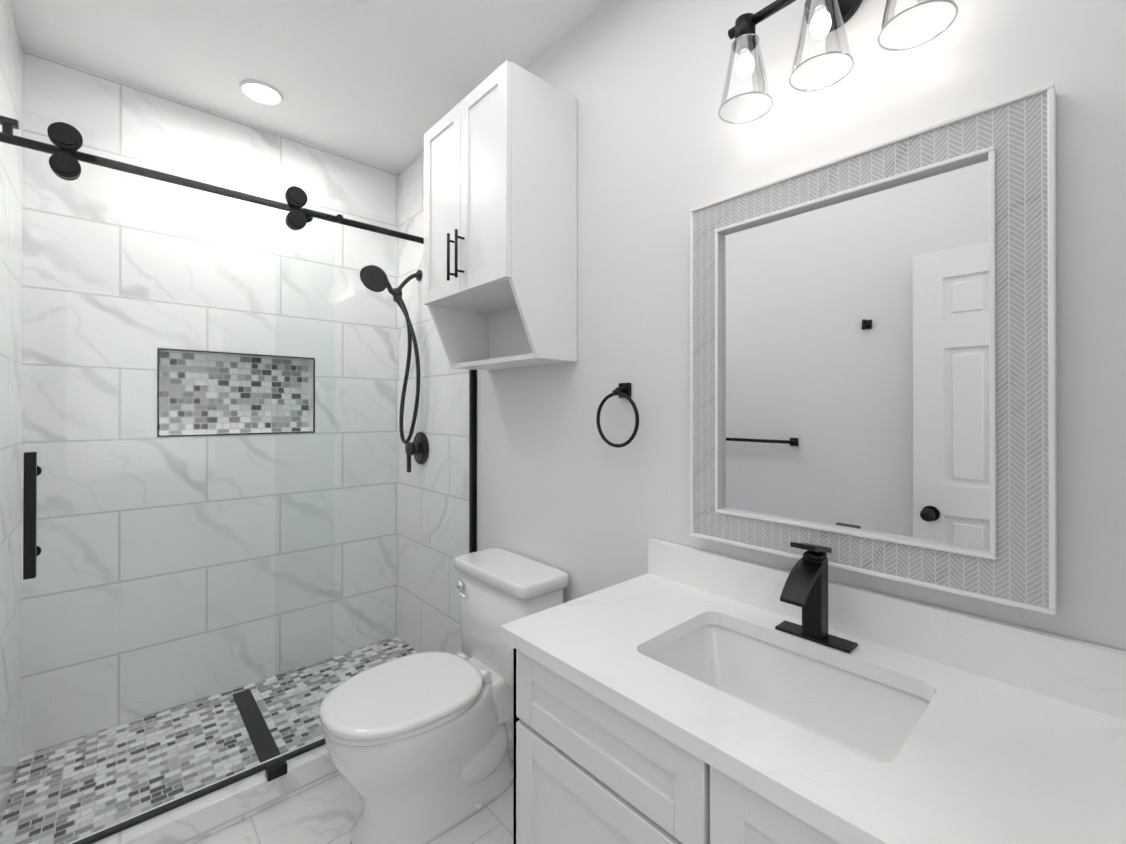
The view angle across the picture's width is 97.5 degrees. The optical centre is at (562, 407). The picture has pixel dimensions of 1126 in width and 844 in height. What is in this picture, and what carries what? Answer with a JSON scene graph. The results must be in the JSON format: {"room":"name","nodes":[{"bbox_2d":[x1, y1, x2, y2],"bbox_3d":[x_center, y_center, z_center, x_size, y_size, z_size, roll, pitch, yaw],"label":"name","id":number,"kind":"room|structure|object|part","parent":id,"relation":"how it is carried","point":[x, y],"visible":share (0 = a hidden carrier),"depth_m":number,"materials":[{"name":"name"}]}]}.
{"room":"bathroom","nodes":[
{"label":"bathroom","id":0,"kind":"room"},
{"bbox_2d":[10,0,607,172],"bbox_3d":[-0.259,-1.442,1.009,1.720,0.100,4.190,0,0,-42],"label":"ceiling","id":1,"kind":"structure","parent":0,"point":[387,84],"depth_m":1.93,"materials":[{"name":"white paint"}]},
{"bbox_2d":[239,80,282,104],"bbox_3d":[-1.323,-1.384,2.170,0.166,0.016,0.166,0,0,-42],"label":"recessed light","id":2,"kind":"object","parent":1,"relation":"in","point":[261,92],"visible":1,"depth_m":2.16,"materials":[{"name":"white"}]},
{"bbox_2d":[353,0,367,5],"bbox_3d":[-0.691,-1.383,1.515,0.260,0.012,0.260,0,0,-42],"label":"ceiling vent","id":3,"kind":"object","parent":1,"relation":"in","point":[363,2],"visible":1,"depth_m":1.68,"materials":[{"name":"white"}]},
{"bbox_2d":[194,732,512,843],"bbox_3d":[-0.259,1.408,0.999,1.720,0.100,4.190,0,0,-42],"label":"floor","id":4,"kind":"structure","parent":0,"point":[327,811],"depth_m":1.62,"materials":[{"name":"tile"}]},
{"bbox_2d":[67,737,339,843],"bbox_3d":[-0.967,1.311,1.782,1.504,0.100,0.110,0,0,-42],"label":"shower curb","id":5,"kind":"structure","parent":4,"relation":"on","point":[207,815],"depth_m":1.61,"materials":[{"name":"stone"}]},
{"bbox_2d":[0,103,473,843],"bbox_3d":[-0.935,0.238,1.750,1.504,2.044,0.136,0,0,-42],"label":"shower door","id":6,"kind":"structure","parent":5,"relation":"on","point":[66,139],"depth_m":1.57,"materials":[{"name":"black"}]},
{"bbox_2d":[0,636,417,843],"bbox_3d":[-1.267,1.352,2.113,1.504,0.020,0.785,0,0,-42],"label":"mosaic shower floor","id":7,"kind":"structure","parent":4,"relation":"on","point":[50,799],"depth_m":1.91,"materials":[{"name":"grey tile"}]},
{"bbox_2d":[232,689,280,761],"bbox_3d":[-1.309,1.340,2.099,0.070,0.004,0.630,0,0,-42],"label":"shower drain","id":8,"kind":"object","parent":7,"relation":"on","point":[255,724],"depth_m":2.08,"materials":[{"name":"black metal"}]},
{"bbox_2d":[319,548,568,843],"bbox_3d":[-0.412,0.980,1.712,0.786,0.760,0.476,0,0,-42],"label":"toilet","id":9,"kind":"object","parent":4,"relation":"on","point":[417,747],"visible":0.94,"depth_m":1.60,"materials":[{"name":"white ceramic"}]},
{"bbox_3d":[-0.509,0.934,1.624,0.524,0.046,0.412,0,0,-42],"label":"seat","id":10,"kind":"part","parent":9,"relation":"part of","materials":[{"name":"white plastic"}]},
{"bbox_2d":[500,538,1125,843],"bbox_3d":[0.400,0.824,0.954,0.598,1.068,1.028,0,0,-42],"label":"bathroom vanity","id":11,"kind":"object","parent":4,"relation":"on","point":[678,694],"visible":1,"depth_m":0.90,"materials":[{"name":"white stone"}]},
{"bbox_2d":[647,624,929,761],"bbox_3d":[0.415,0.625,0.971,0.350,0.169,0.510,0,0,-42],"label":"sink","id":12,"kind":"object","parent":11,"relation":"in","point":[872,716],"depth_m":1.07,"materials":[{"name":"white ceramic"}]},
{"bbox_2d":[775,542,857,652],"bbox_3d":[0.523,0.399,1.063,0.146,0.218,0.156,0,0,-42],"label":"faucet","id":13,"kind":"object","parent":11,"relation":"on","point":[806,585],"depth_m":1.07,"materials":[{"name":"black metal"}]},
{"bbox_2d":[477,0,1125,650],"bbox_3d":[0.341,-0.015,1.547,0.100,2.750,4.190,0,0,-42],"label":"wall","id":14,"kind":"structure","parent":0,"point":[663,148],"depth_m":1.37,"materials":[{"name":"white paint"}]},
{"bbox_2d":[398,152,468,653],"bbox_3d":[-0.690,-0.011,2.607,0.008,2.750,0.835,0,0,-42],"label":"wall tile","id":15,"kind":"structure","parent":14,"relation":"attached to","point":[410,195],"depth_m":2.64,"materials":[{"name":"tile"}]},
{"bbox_2d":[360,265,428,472],"bbox_3d":[-0.886,-0.206,2.581,0.316,1.100,0.176,0,0,-42],"label":"shower head","id":16,"kind":"object","parent":15,"relation":"attached to","point":[371,273],"depth_m":2.60},
{"bbox_2d":[474,370,476,551],"bbox_3d":[-0.406,-0.012,2.292,0.009,2.750,0.012,0,0,-42],"label":"trim","id":17,"kind":"structure","parent":14,"relation":"attached to","point":[475,460],"depth_m":2.29,"materials":[{"name":"black metal"}]},
{"bbox_2d":[424,60,576,370],"bbox_3d":[-0.273,-0.644,1.890,0.349,0.950,0.580,0,0,-42],"label":"upper cabinet","id":18,"kind":"object","parent":14,"relation":"attached to","point":[500,217],"visible":1,"depth_m":1.74,"materials":[{"name":"white wood"}]},
{"bbox_2d":[506,719,512,734],"bbox_3d":[-0.064,1.311,1.905,0.014,0.100,1.012,0,0,-42],"label":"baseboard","id":19,"kind":"structure","parent":14,"relation":"attached to","point":[509,726],"depth_m":2.07,"materials":[{"name":"white"}]},
{"bbox_2d":[596,383,638,447],"bbox_3d":[0.186,0.023,1.602,0.054,0.210,0.180,0,0,-42],"label":"towel ring","id":20,"kind":"object","parent":14,"relation":"attached to","point":[623,390],"visible":1,"depth_m":1.60,"materials":[{"name":"black metal"}]},
{"bbox_2d":[718,0,958,123],"bbox_3d":[0.577,-0.869,1.095,0.157,0.269,0.478,0,0,-42],"label":"sconce","id":21,"kind":"object","parent":14,"relation":"attached to","point":[823,18],"visible":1,"depth_m":1.13,"materials":[{"name":"black"}]},
{"bbox_2d":[690,83,1057,615],"bbox_3d":[0.617,-0.102,1.136,0.038,0.922,0.732,0,0,-42],"label":"mirror","id":22,"kind":"object","parent":14,"relation":"attached to","point":[873,360],"visible":1,"depth_m":1.04,"materials":[{"name":"white"}]},
{"bbox_3d":[0.625,-0.102,1.143,0.014,0.754,0.564,0,0,-42],"label":"glass","id":23,"kind":"part","parent":22,"relation":"part of","materials":[{"name":"clear glass"}]},
{"bbox_3d":[-0.860,-0.019,0.460,0.100,2.750,4.190,0,0,-42],"label":"wall","id":24,"kind":"structure","parent":0,"visible":0},
{"bbox_2d":[0,0,22,826],"bbox_3d":[-1.789,-0.015,1.568,0.008,2.750,0.900,0,0,-42],"label":"wall tile","id":25,"kind":"structure","parent":24,"relation":"attached to","point":[11,71],"depth_m":1.71,"materials":[{"name":"tile"}]},
{"bbox_3d":[-1.631,-0.012,2.520,1.720,2.750,0.100,0,0,-42],"label":"wall","id":26,"kind":"structure","parent":0,"visible":0},
{"bbox_2d":[20,49,397,756],"bbox_3d":[-1.563,-0.012,2.446,1.520,2.750,0.102,0,0,-42],"label":"wall tile","id":27,"kind":"structure","parent":26,"relation":"attached to","point":[90,105],"depth_m":2.24,"materials":[{"name":"tile"}]},
{"bbox_2d":[159,351,308,434],"bbox_3d":[-1.611,-0.067,2.461,0.630,0.380,0.015,0,0,-42],"label":"shower niche","id":28,"kind":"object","parent":27,"relation":"attached to","point":[274,417],"depth_m":2.43,"materials":[{"name":"grey tile"}]}
]}

